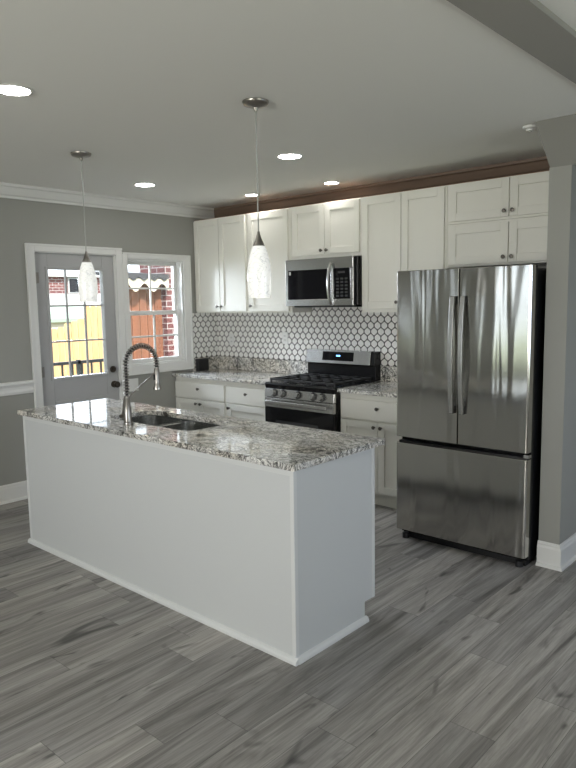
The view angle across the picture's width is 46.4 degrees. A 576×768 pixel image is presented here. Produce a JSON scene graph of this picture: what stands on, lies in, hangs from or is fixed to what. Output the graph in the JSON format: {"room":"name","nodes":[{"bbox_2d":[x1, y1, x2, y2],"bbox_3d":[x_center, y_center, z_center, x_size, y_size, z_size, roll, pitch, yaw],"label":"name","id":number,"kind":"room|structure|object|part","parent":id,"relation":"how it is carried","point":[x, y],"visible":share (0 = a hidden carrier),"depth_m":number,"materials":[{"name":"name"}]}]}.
{"room":"kitchen","nodes":[
{"label":"kitchen","id":0,"kind":"room"},
{"bbox_2d":[0,198,203,485],"bbox_3d":[-3.505,-0.134,4.217,0.150,2.570,8.100,5,9,42],"label":"wall","id":1,"kind":"structure","parent":0,"point":[21,221],"depth_m":5.61,"materials":[{"name":"grey paint"}]},
{"bbox_2d":[0,480,27,504],"bbox_3d":[-4.118,1.179,3.529,0.030,0.150,6.000,5,9,42],"label":"baseboard","id":2,"kind":"structure","parent":1,"relation":"attached to","point":[9,493],"depth_m":5.57,"materials":[{"name":"white paint"}]},
{"bbox_2d":[0,380,34,395],"bbox_3d":[-3.314,0.199,4.327,0.034,0.109,3.550,5,9,42],"label":"trim","id":3,"kind":"structure","parent":1,"relation":"attached to","point":[27,386],"depth_m":5.52,"materials":[{"name":"white paint"}]},
{"bbox_2d":[24,243,125,407],"bbox_3d":[-1.870,-0.153,6.005,0.204,2.119,0.927,5,9,42],"label":"door","id":4,"kind":"structure","parent":1,"relation":"in","point":[49,390],"depth_m":5.90,"materials":[{"name":"white paint"}]},
{"bbox_3d":[-1.849,-0.537,5.936,0.012,0.975,0.576,5,9,42],"label":"glass moulding","id":5,"kind":"part","parent":4,"relation":"part of","materials":[{"name":"clear glass"}]},
{"bbox_3d":[-1.592,0.003,6.233,0.072,0.064,0.064,5,9,42],"label":"knob","id":6,"kind":"part","parent":4,"relation":"part of","materials":[{"name":"brown metal"}]},
{"bbox_2d":[0,182,213,218],"bbox_3d":[-3.440,-1.350,3.991,0.080,0.105,8.100,5,9,42],"label":"trim","id":7,"kind":"structure","parent":1,"relation":"attached to","point":[7,190],"depth_m":5.95,"materials":[{"name":"white paint"}]},
{"bbox_2d":[128,378,138,391],"bbox_3d":[-1.471,0.009,6.388,0.010,0.120,0.118,5,9,42],"label":"wall switch","id":8,"kind":"object","parent":1,"relation":"attached to","point":[133,383],"visible":0.84,"depth_m":6.39,"materials":[{"name":"white plastic"}]},
{"bbox_2d":[122,252,193,375],"bbox_3d":[-1.307,-0.692,6.599,0.179,1.145,0.806,5,9,42],"label":"window","id":9,"kind":"structure","parent":1,"relation":"in","point":[181,288],"depth_m":6.71,"materials":[{"name":"white paint"}]},
{"bbox_3d":[-1.349,-0.936,6.582,0.035,0.516,0.632,5,9,42],"label":"sash","id":10,"kind":"part","parent":9,"relation":"part of","materials":[{"name":"white paint"}]},
{"bbox_3d":[-1.312,-0.472,6.613,0.036,0.498,0.632,5,9,42],"label":"sash","id":11,"kind":"part","parent":9,"relation":"part of","materials":[{"name":"white paint"}]},
{"bbox_2d":[0,499,575,767],"bbox_3d":[-0.673,1.459,1.871,7.700,0.120,8.400,5,9,42],"label":"floor","id":12,"kind":"structure","parent":0,"point":[461,658],"depth_m":2.90,"materials":[{"name":"grey wood"}]},
{"bbox_2d":[23,416,374,665],"bbox_3d":[-0.662,0.697,3.971,2.444,0.883,0.649,5,9,42],"label":"kitchen island","id":13,"kind":"object","parent":12,"relation":"on","point":[280,563],"visible":0.73,"depth_m":3.33,"materials":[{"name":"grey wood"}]},
{"bbox_3d":[-0.875,0.304,3.695,2.372,0.028,0.003,5,9,42],"label":"trim","id":14,"kind":"part","parent":13,"relation":"part of","materials":[{"name":"white paint"}]},
{"bbox_3d":[-0.866,1.153,3.792,2.440,0.028,0.020,5,9,42],"label":"shoe moulding","id":15,"kind":"part","parent":13,"relation":"part of","materials":[{"name":"white paint"}]},
{"bbox_2d":[17,398,384,471],"bbox_3d":[-0.664,0.240,3.939,2.478,0.030,0.692,5,9,42],"label":"island countertop","id":16,"kind":"structure","parent":13,"relation":"on","point":[292,448],"depth_m":3.55,"materials":[{"name":"grey stone"}]},
{"bbox_2d":[119,343,161,423],"bbox_3d":[-0.882,-0.013,3.998,0.097,0.464,0.274,5,9,42],"label":"spring faucet","id":17,"kind":"object","parent":16,"relation":"on","point":[126,414],"visible":1,"depth_m":3.92,"materials":[{"name":"silver metal"}]},
{"bbox_3d":[-0.969,0.139,3.952,0.050,0.136,0.029,5,9,42],"label":"lever handle","id":18,"kind":"part","parent":17,"relation":"part of","materials":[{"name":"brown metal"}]},
{"bbox_2d":[123,399,132,423],"bbox_3d":[-0.937,0.157,3.925,0.058,0.146,0.058,5,9,42],"label":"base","id":19,"kind":"object","parent":17,"relation":"attached to","point":[127,410],"depth_m":3.91,"materials":[{"name":"silver metal"}]},
{"bbox_3d":[-0.865,0.007,3.990,0.037,0.136,0.256,5,9,42],"label":"holder arm","id":20,"kind":"part","parent":17,"relation":"part of","materials":[{"name":"silver metal"}]},
{"bbox_2d":[119,415,219,430],"bbox_3d":[-0.719,0.355,4.054,0.802,0.224,0.362,5,9,42],"label":"sink","id":21,"kind":"object","parent":16,"relation":"in","point":[154,420],"visible":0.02,"depth_m":4.16,"materials":[{"name":"silver metal"}]},
{"bbox_3d":[-0.883,0.340,4.200,0.361,0.224,0.362,5,9,42],"label":"bowl","id":22,"kind":"part","parent":21,"relation":"part of","materials":[{"name":"silver metal"}]},
{"bbox_3d":[-0.577,0.368,3.927,0.421,0.224,0.362,5,9,42],"label":"bowl","id":23,"kind":"part","parent":21,"relation":"part of","materials":[{"name":"silver metal"}]},
{"bbox_3d":[0.223,1.208,3.190,0.020,0.028,0.535,5,9,42],"label":"shoe moulding","id":24,"kind":"part","parent":13,"relation":"part of","materials":[{"name":"white paint"}]},
{"bbox_3d":[0.233,0.778,3.181,0.012,0.883,0.598,5,9,42],"label":"panel","id":25,"kind":"part","parent":13,"relation":"part of","materials":[{"name":"grey wood"}]},
{"bbox_2d":[175,377,226,415],"bbox_3d":[-0.669,0.356,6.768,0.741,0.884,0.626,5,9,42],"label":"base cabinet","id":26,"kind":"object","parent":12,"relation":"on","point":[193,394],"visible":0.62,"depth_m":6.50,"materials":[{"name":"white paint"}]},
{"bbox_3d":[-0.989,0.418,6.693,0.352,0.554,0.019,5,9,42],"label":"door","id":27,"kind":"part","parent":26,"relation":"part of","materials":[{"name":"white paint"}]},
{"bbox_3d":[-0.861,0.066,6.528,0.714,0.153,0.019,5,9,42],"label":"drawer","id":28,"kind":"part","parent":26,"relation":"part of","materials":[{"name":"white paint"}]},
{"bbox_3d":[-0.722,0.442,6.454,0.358,0.554,0.019,5,9,42],"label":"door","id":29,"kind":"part","parent":26,"relation":"part of","materials":[{"name":"white paint"}]},
{"bbox_2d":[172,356,307,384],"bbox_3d":[-0.462,-0.144,6.521,1.312,0.161,0.633,5,9,42],"label":"countertop","id":30,"kind":"structure","parent":26,"relation":"on","point":[259,371],"depth_m":6.62,"materials":[{"name":"grey stone"}]},
{"bbox_2d":[196,358,208,370],"bbox_3d":[-0.885,-0.202,6.947,0.056,0.126,0.134,5,9,42],"label":"storage box","id":31,"kind":"object","parent":30,"relation":"on","point":[202,364],"visible":1,"depth_m":6.92,"materials":[{"name":"black plastic"}]},
{"bbox_2d":[226,381,265,420],"bbox_3d":[-0.182,0.401,6.333,0.566,0.884,0.626,5,9,42],"label":"base cabinet","id":32,"kind":"object","parent":12,"relation":"on","point":[244,400],"visible":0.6,"depth_m":6.10,"materials":[{"name":"white paint"}]},
{"bbox_3d":[-0.369,0.111,6.089,0.534,0.153,0.019,5,9,42],"label":"drawer","id":33,"kind":"part","parent":32,"relation":"part of","materials":[{"name":"white paint"}]},
{"bbox_3d":[-0.363,0.475,6.134,0.534,0.554,0.019,5,9,42],"label":"door","id":34,"kind":"part","parent":32,"relation":"part of","materials":[{"name":"white paint"}]},
{"bbox_2d":[265,348,380,431],"bbox_3d":[0.286,0.308,5.839,0.764,1.172,0.710,5,9,42],"label":"gas range","id":35,"kind":"object","parent":12,"relation":"on","point":[311,399],"visible":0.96,"depth_m":5.71,"materials":[{"name":"silver metal"}]},
{"bbox_3d":[-0.129,0.075,5.752,0.058,0.058,0.044,5,9,42],"label":"knob","id":36,"kind":"part","parent":35,"relation":"part of","materials":[{"name":"silver metal"}]},
{"bbox_3d":[-0.056,0.082,5.686,0.058,0.058,0.044,5,9,42],"label":"knob","id":37,"kind":"part","parent":35,"relation":"part of","materials":[{"name":"silver metal"}]},
{"bbox_3d":[0.053,0.175,5.563,0.672,0.034,0.018,5,9,42],"label":"handle","id":38,"kind":"part","parent":35,"relation":"part of","materials":[{"name":"silver metal"}]},
{"bbox_3d":[0.070,0.093,5.574,0.058,0.058,0.044,5,9,42],"label":"knob","id":39,"kind":"part","parent":35,"relation":"part of","materials":[{"name":"silver metal"}]},
{"bbox_3d":[0.095,0.471,5.642,0.758,0.511,0.030,5,9,42],"label":"oven door","id":40,"kind":"part","parent":35,"relation":"part of","materials":[{"name":"black glass"}]},
{"bbox_3d":[0.089,0.093,5.596,0.762,0.073,0.032,5,9,42],"label":"control panel","id":41,"kind":"part","parent":35,"relation":"part of","materials":[{"name":"silver metal"}]},
{"bbox_2d":[268,391,340,431],"bbox_3d":[0.312,0.427,5.879,0.762,0.865,0.615,5,9,42],"label":"oven","id":42,"kind":"object","parent":35,"relation":"in","point":[329,395],"depth_m":5.40,"materials":[{"name":"silver metal"}]},
{"bbox_3d":[0.194,0.105,5.463,0.058,0.058,0.044,5,9,42],"label":"knob","id":43,"kind":"part","parent":35,"relation":"part of","materials":[{"name":"silver metal"}]},
{"bbox_2d":[265,380,374,393],"bbox_3d":[0.270,0.005,5.790,0.764,0.050,0.567,5,9,42],"label":"cooktop","id":44,"kind":"object","parent":35,"relation":"in","point":[286,386],"depth_m":5.59,"materials":[{"name":"black metal"}]},
{"bbox_3d":[0.263,0.111,5.402,0.058,0.058,0.044,5,9,42],"label":"knob","id":45,"kind":"part","parent":35,"relation":"part of","materials":[{"name":"silver metal"}]},
{"bbox_2d":[341,393,401,508],"bbox_3d":[0.893,0.499,5.373,0.774,0.884,0.626,5,9,42],"label":"base cabinet","id":46,"kind":"object","parent":12,"relation":"on","point":[364,415],"visible":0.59,"depth_m":5.17,"materials":[{"name":"white paint"}]},
{"bbox_3d":[0.564,0.560,5.306,0.355,0.554,0.019,5,9,42],"label":"door","id":47,"kind":"part","parent":46,"relation":"part of","materials":[{"name":"white paint"}]},
{"bbox_2d":[337,366,396,397],"bbox_3d":[0.891,-0.020,5.312,0.786,0.161,0.633,5,9,42],"label":"countertop","id":48,"kind":"structure","parent":46,"relation":"on","point":[387,387],"depth_m":5.38,"materials":[{"name":"grey stone"}]},
{"bbox_3d":[0.691,0.209,5.143,0.712,0.153,0.019,5,9,42],"label":"drawer","id":49,"kind":"part","parent":46,"relation":"part of","materials":[{"name":"white paint"}]},
{"bbox_3d":[0.831,0.585,5.068,0.353,0.554,0.019,5,9,42],"label":"door","id":50,"kind":"part","parent":46,"relation":"part of","materials":[{"name":"white paint"}]},
{"bbox_2d":[397,264,545,567],"bbox_3d":[1.374,0.138,4.524,0.897,1.790,1.066,5,9,42],"label":"refrigerator","id":51,"kind":"object","parent":12,"relation":"on","point":[470,341],"visible":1,"depth_m":4.10,"materials":[{"name":"silver metal"}]},
{"bbox_3d":[0.899,-0.181,4.300,0.444,1.086,0.060,5,9,42],"label":"door","id":52,"kind":"part","parent":51,"relation":"part of","materials":[{"name":"silver metal"}]},
{"bbox_3d":[0.999,-0.174,4.125,0.030,0.720,0.038,5,9,42],"label":"handle","id":53,"kind":"part","parent":51,"relation":"part of","materials":[{"name":"silver metal"}]},
{"bbox_3d":[1.049,-0.170,4.080,0.030,0.720,0.038,5,9,42],"label":"handle","id":54,"kind":"part","parent":51,"relation":"part of","materials":[{"name":"silver metal"}]},
{"bbox_3d":[1.081,0.709,4.257,0.893,0.596,0.060,5,9,42],"label":"freezer drawer","id":55,"kind":"part","parent":51,"relation":"part of","materials":[{"name":"silver metal"}]},
{"bbox_3d":[1.233,-0.150,4.001,0.443,1.086,0.060,5,9,42],"label":"door","id":56,"kind":"part","parent":51,"relation":"part of","materials":[{"name":"silver metal"}]},
{"bbox_2d":[0,0,575,207],"bbox_3d":[-0.719,-1.291,1.536,7.700,0.280,8.400,5,9,42],"label":"ceiling","id":57,"kind":"structure","parent":0,"point":[366,91],"depth_m":3.15,"materials":[{"name":"white paint"}]},
{"bbox_2d":[0,84,33,95],"bbox_3d":[-1.234,-1.318,3.019,0.172,0.006,0.172,5,9,42],"label":"recessed light","id":58,"kind":"object","parent":57,"relation":"in","point":[5,89],"visible":1,"depth_m":3.02,"materials":[{"name":"white paint"}]},
{"bbox_2d":[70,151,97,301],"bbox_3d":[-1.315,-1.007,4.352,0.130,0.944,0.130,5,9,42],"label":"pendant lamp","id":59,"kind":"object","parent":57,"relation":"hanging from","point":[87,279],"visible":1,"depth_m":4.35,"materials":[{"name":"white glass"}]},
{"bbox_3d":[-1.318,-1.146,4.335,0.006,0.585,0.006,5,9,42],"label":"cord","id":60,"kind":"part","parent":59,"relation":"part of","materials":[{"name":"grey plastic"}]},
{"bbox_3d":[-1.310,-0.665,4.394,0.121,0.255,0.121,5,9,42],"label":"lamp shade","id":61,"kind":"part","parent":59,"relation":"part of","materials":[{"name":"white glass"}]},
{"bbox_2d":[134,183,155,186],"bbox_3d":[-1.164,-1.617,5.460,0.178,0.006,0.178,5,9,42],"label":"recessed light","id":62,"kind":"object","parent":57,"relation":"in","point":[135,184],"visible":1,"depth_m":5.44,"materials":[{"name":"white paint"}]},
{"bbox_2d":[244,194,258,196],"bbox_3d":[-0.326,-1.706,6.073,0.138,0.006,0.138,5,9,42],"label":"recessed light","id":63,"kind":"object","parent":57,"relation":"in","point":[249,195],"visible":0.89,"depth_m":6.08,"materials":[{"name":"white paint"}]},
{"bbox_2d":[242,97,271,297],"bbox_3d":[-0.149,-0.900,3.311,0.130,0.944,0.130,5,9,42],"label":"pendant lamp","id":64,"kind":"object","parent":57,"relation":"hanging from","point":[259,278],"visible":1,"depth_m":3.30,"materials":[{"name":"white glass"}]},
{"bbox_3d":[-0.151,-1.038,3.294,0.006,0.585,0.006,5,9,42],"label":"cord","id":65,"kind":"part","parent":64,"relation":"part of","materials":[{"name":"grey plastic"}]},
{"bbox_3d":[-0.143,-0.558,3.353,0.121,0.255,0.121,5,9,42],"label":"lamp shade","id":66,"kind":"part","parent":64,"relation":"part of","materials":[{"name":"white glass"}]},
{"bbox_2d":[276,153,302,158],"bbox_3d":[0.012,-1.518,4.484,0.178,0.006,0.178,5,9,42],"label":"recessed light","id":67,"kind":"object","parent":57,"relation":"in","point":[285,155],"visible":1,"depth_m":4.48,"materials":[{"name":"white paint"}]},
{"bbox_2d":[323,181,339,184],"bbox_3d":[0.355,-1.650,5.517,0.138,0.006,0.138,5,9,42],"label":"recessed light","id":68,"kind":"object","parent":57,"relation":"in","point":[327,182],"visible":1,"depth_m":5.49,"materials":[{"name":"white paint"}]},
{"bbox_2d":[447,0,575,83],"bbox_3d":[-0.613,-1.046,0.762,0.190,0.022,7.050,5,9,42],"label":"ceiling beam","id":69,"kind":"structure","parent":57,"relation":"attached to","point":[529,25],"depth_m":2.37,"materials":[{"name":"grey paint"}]},
{"bbox_2d":[523,124,536,131],"bbox_3d":[1.376,-1.446,3.814,0.084,0.032,0.084,5,9,42],"label":"smoke detector","id":70,"kind":"object","parent":57,"relation":"attached to","point":[532,127],"visible":0.94,"depth_m":3.79,"materials":[{"name":"white plastic"}]},
{"bbox_2d":[229,265,546,381],"bbox_3d":[2.059,-0.294,4.751,7.700,2.570,0.150,5,9,42],"label":"wall","id":71,"kind":"structure","parent":0,"point":[539,266],"depth_m":4.80,"materials":[{"name":"grey paint"}]},
{"bbox_2d":[193,213,248,312],"bbox_3d":[-0.589,-1.177,6.691,0.754,0.927,0.321,5,9,42],"label":"upper cabinet","id":72,"kind":"object","parent":71,"relation":"attached to","point":[220,243],"visible":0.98,"depth_m":6.57,"materials":[{"name":"white paint"}]},
{"bbox_3d":[-0.808,-1.177,6.723,0.362,0.897,0.019,5,9,42],"label":"door","id":73,"kind":"part","parent":72,"relation":"part of","materials":[{"name":"white paint"}]},
{"bbox_3d":[-0.534,-1.151,6.478,0.362,0.897,0.019,5,9,42],"label":"door","id":74,"kind":"part","parent":72,"relation":"part of","materials":[{"name":"white paint"}]},
{"bbox_2d":[247,207,311,312],"bbox_3d":[-0.099,-1.132,6.254,0.557,0.927,0.321,5,9,42],"label":"upper cabinet","id":75,"kind":"object","parent":71,"relation":"attached to","point":[275,228],"visible":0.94,"depth_m":6.11,"materials":[{"name":"white paint"}]},
{"bbox_3d":[-0.181,-1.119,6.164,0.497,0.897,0.019,5,9,42],"label":"door","id":76,"kind":"part","parent":75,"relation":"part of","materials":[{"name":"white paint"}]},
{"bbox_2d":[192,307,396,365],"bbox_3d":[0.214,-0.402,6.059,2.900,0.670,0.362,5,9,42],"label":"backsplash","id":77,"kind":"structure","parent":71,"relation":"attached to","point":[256,335],"depth_m":6.42,"materials":[{"name":"white tile"}]},
{"bbox_2d":[229,334,233,344],"bbox_3d":[-0.588,-0.463,7.003,0.073,0.117,0.008,5,9,42],"label":"wall outlet","id":78,"kind":"object","parent":77,"relation":"attached to","point":[231,336],"visible":1,"depth_m":7.00,"materials":[{"name":"white plastic"}]},
{"bbox_2d":[282,332,287,343],"bbox_3d":[-0.029,-0.445,6.499,0.073,0.117,0.008,5,9,42],"label":"wall outlet","id":79,"kind":"object","parent":77,"relation":"attached to","point":[284,334],"visible":1,"depth_m":6.50,"materials":[{"name":"white plastic"}]},
{"bbox_2d":[291,197,361,259],"bbox_3d":[0.390,-1.317,5.786,0.760,0.463,0.321,5,9,42],"label":"upper cabinet","id":80,"kind":"object","parent":71,"relation":"attached to","point":[332,228],"visible":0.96,"depth_m":5.66,"materials":[{"name":"white paint"}]},
{"bbox_3d":[0.177,-1.323,5.811,0.358,0.419,0.019,5,9,42],"label":"door","id":81,"kind":"part","parent":80,"relation":"part of","materials":[{"name":"white paint"}]},
{"bbox_2d":[286,256,361,306],"bbox_3d":[0.361,-0.872,5.800,0.756,0.412,0.429,5,9,42],"label":"microwave","id":82,"kind":"object","parent":80,"relation":"attached to","point":[330,281],"visible":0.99,"depth_m":5.65,"materials":[{"name":"silver metal"}]},
{"bbox_3d":[0.188,-0.826,5.781,0.530,0.303,0.031,5,9,42],"label":"door","id":83,"kind":"part","parent":82,"relation":"part of","materials":[{"name":"black glass"}]},
{"bbox_3d":[0.262,-1.017,5.688,0.736,0.093,0.031,5,9,42],"label":"vent panel","id":84,"kind":"part","parent":82,"relation":"part of","materials":[{"name":"silver metal"}]},
{"bbox_3d":[0.342,-0.833,5.575,0.025,0.355,0.064,5,9,42],"label":"handle","id":85,"kind":"part","parent":82,"relation":"part of","materials":[{"name":"silver metal"}]},
{"bbox_3d":[0.452,-0.828,5.544,0.174,0.249,0.028,5,9,42],"label":"control panel","id":86,"kind":"part","parent":82,"relation":"part of","materials":[{"name":"black glass"}]},
{"bbox_3d":[0.448,-1.298,5.569,0.358,0.419,0.019,5,9,42],"label":"door","id":87,"kind":"part","parent":80,"relation":"part of","materials":[{"name":"white paint"}]},
{"bbox_2d":[214,156,549,217],"bbox_3d":[0.643,-1.627,5.694,3.818,0.105,0.080,5,9,42],"label":"trim","id":88,"kind":"structure","parent":71,"relation":"attached to","point":[538,164],"depth_m":5.46,"materials":[{"name":"brown wood"}]},
{"bbox_2d":[362,185,448,311],"bbox_3d":[0.964,-1.035,5.305,0.768,0.927,0.321,5,9,42],"label":"upper cabinet","id":89,"kind":"object","parent":71,"relation":"attached to","point":[402,230],"visible":0.67,"depth_m":5.22,"materials":[{"name":"white paint"}]},
{"bbox_3d":[0.741,-1.042,5.339,0.367,0.881,0.019,5,9,42],"label":"door","id":90,"kind":"part","parent":89,"relation":"part of","materials":[{"name":"white paint"}]},
{"bbox_3d":[1.019,-1.017,5.091,0.367,0.881,0.019,5,9,42],"label":"door","id":91,"kind":"part","parent":89,"relation":"part of","materials":[{"name":"white paint"}]},
{"bbox_2d":[447,215,547,267],"bbox_3d":[1.603,-0.994,4.731,0.948,0.308,0.321,5,9,42],"label":"upper cabinet","id":92,"kind":"object","parent":71,"relation":"attached to","point":[518,241],"visible":0.9,"depth_m":4.69,"materials":[{"name":"white paint"}]},
{"bbox_3d":[1.353,-0.996,4.791,0.455,0.278,0.019,5,9,42],"label":"door","id":93,"kind":"part","parent":92,"relation":"part of","materials":[{"name":"white paint"}]},
{"bbox_3d":[1.696,-0.965,4.485,0.455,0.278,0.019,5,9,42],"label":"door","id":94,"kind":"part","parent":92,"relation":"part of","materials":[{"name":"white paint"}]},
{"bbox_2d":[447,170,548,224],"bbox_3d":[1.598,-1.293,4.695,0.948,0.289,0.321,5,9,42],"label":"upper cabinet","id":95,"kind":"object","parent":71,"relation":"attached to","point":[521,195],"visible":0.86,"depth_m":4.65,"materials":[{"name":"white paint"}]},
{"bbox_3d":[1.348,-1.297,4.755,0.455,0.259,0.019,5,9,42],"label":"door","id":96,"kind":"part","parent":95,"relation":"part of","materials":[{"name":"white paint"}]},
{"bbox_3d":[1.691,-1.265,4.449,0.455,0.259,0.019,5,9,42],"label":"door","id":97,"kind":"part","parent":95,"relation":"part of","materials":[{"name":"white paint"}]},
{"bbox_2d":[535,114,575,167],"bbox_3d":[2.058,-1.352,3.804,0.928,0.240,1.035,5,9,42],"label":"wall","id":98,"kind":"structure","parent":0,"point":[557,135],"depth_m":3.69,"materials":[{"name":"grey paint"}]},
{"bbox_2d":[539,165,575,544],"bbox_3d":[1.851,-0.107,4.236,0.124,2.330,0.925,5,9,42],"label":"wall","id":99,"kind":"structure","parent":0,"point":[557,508],"depth_m":3.90,"materials":[{"name":"grey paint"}]},
{"bbox_2d":[536,533,575,571],"bbox_3d":[1.870,0.977,4.348,0.156,0.150,0.955,5,9,42],"label":"baseboard","id":100,"kind":"structure","parent":99,"relation":"attached to","point":[552,556],"depth_m":4.02,"materials":[{"name":"white paint"}]},
{"label":"outside","id":101,"kind":"structure","parent":0,"visible":0},
{"bbox_3d":[-2.300,0.902,6.997,1.590,0.120,3.800,5,9,42],"label":"deck","id":102,"kind":"object","parent":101,"visible":0},
{"bbox_2d":[53,358,103,376],"bbox_3d":[-3.051,0.329,7.067,0.050,1.025,2.816,5,9,42],"label":"deck railing","id":103,"kind":"object","parent":102,"relation":"on","point":[79,363],"visible":0.18,"depth_m":7.72,"materials":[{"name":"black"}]},
{"bbox_3d":[-3.057,0.295,7.057,0.050,0.935,2.800,5,9,42],"label":"rail","id":104,"kind":"part","parent":103,"relation":"part of","materials":[{"name":"black plastic"}]},
{"bbox_3d":[-2.402,0.231,7.784,0.050,1.025,0.032,5,9,42],"label":"post","id":105,"kind":"part","parent":103,"relation":"part of","materials":[{"name":"black plastic"}]},
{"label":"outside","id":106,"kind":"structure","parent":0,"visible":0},
{"bbox_3d":[-0.707,1.679,7.424,80.000,0.100,80.000,5,9,42],"label":"yard","id":107,"kind":"structure","parent":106,"visible":0},
{"bbox_2d":[50,306,99,373],"bbox_3d":[-6.236,-0.680,16.716,2.300,2.520,3.800,5,9,42],"label":"garden shed","id":108,"kind":"object","parent":107,"relation":"on","point":[58,314],"visible":0.15,"depth_m":16.33,"materials":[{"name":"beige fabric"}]},
{"bbox_2d":[48,274,138,304],"bbox_3d":[-9.345,-1.854,22.896,6.500,3.460,12.400,5,9,42],"label":"brick house","id":109,"kind":"structure","parent":107,"relation":"on","point":[56,282],"depth_m":20.96,"materials":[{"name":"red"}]},
{"bbox_3d":[-6.750,-3.104,21.174,0.040,0.410,0.300,5,9,42],"label":"pane","id":110,"kind":"part","parent":109,"relation":"part of","materials":[{"name":"black glass"}]},
{"bbox_2d":[51,306,140,377],"bbox_3d":[-3.879,-0.229,12.746,0.054,2.506,5.200,5,9,42],"label":"fence","id":111,"kind":"object","parent":107,"relation":"on","point":[77,331],"visible":0.16,"depth_m":12.63,"materials":[{"name":"yellow wood"}]},
{"bbox_2d":[95,271,168,358],"bbox_3d":[-2.356,-0.202,10.232,0.757,3.010,0.920,5,9,42],"label":"awning","id":112,"kind":"object","parent":107,"relation":"on","point":[136,279],"visible":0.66,"depth_m":9.89,"materials":[{"name":"white fabric"}]},
{"bbox_2d":[129,283,163,358],"bbox_3d":[-2.219,-0.134,10.175,0.054,2.883,0.845,5,9,42],"label":"fence","id":113,"kind":"object","parent":107,"relation":"on","point":[141,302],"visible":0.1,"depth_m":10.13,"materials":[{"name":"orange wood"}]},
{"bbox_2d":[139,265,174,356],"bbox_3d":[-1.667,-0.759,11.027,0.650,3.900,1.275,5,9,42],"label":"brick wall","id":114,"kind":"structure","parent":107,"relation":"on","point":[166,296],"depth_m":10.35,"materials":[{"name":"red brick"}]}
]}

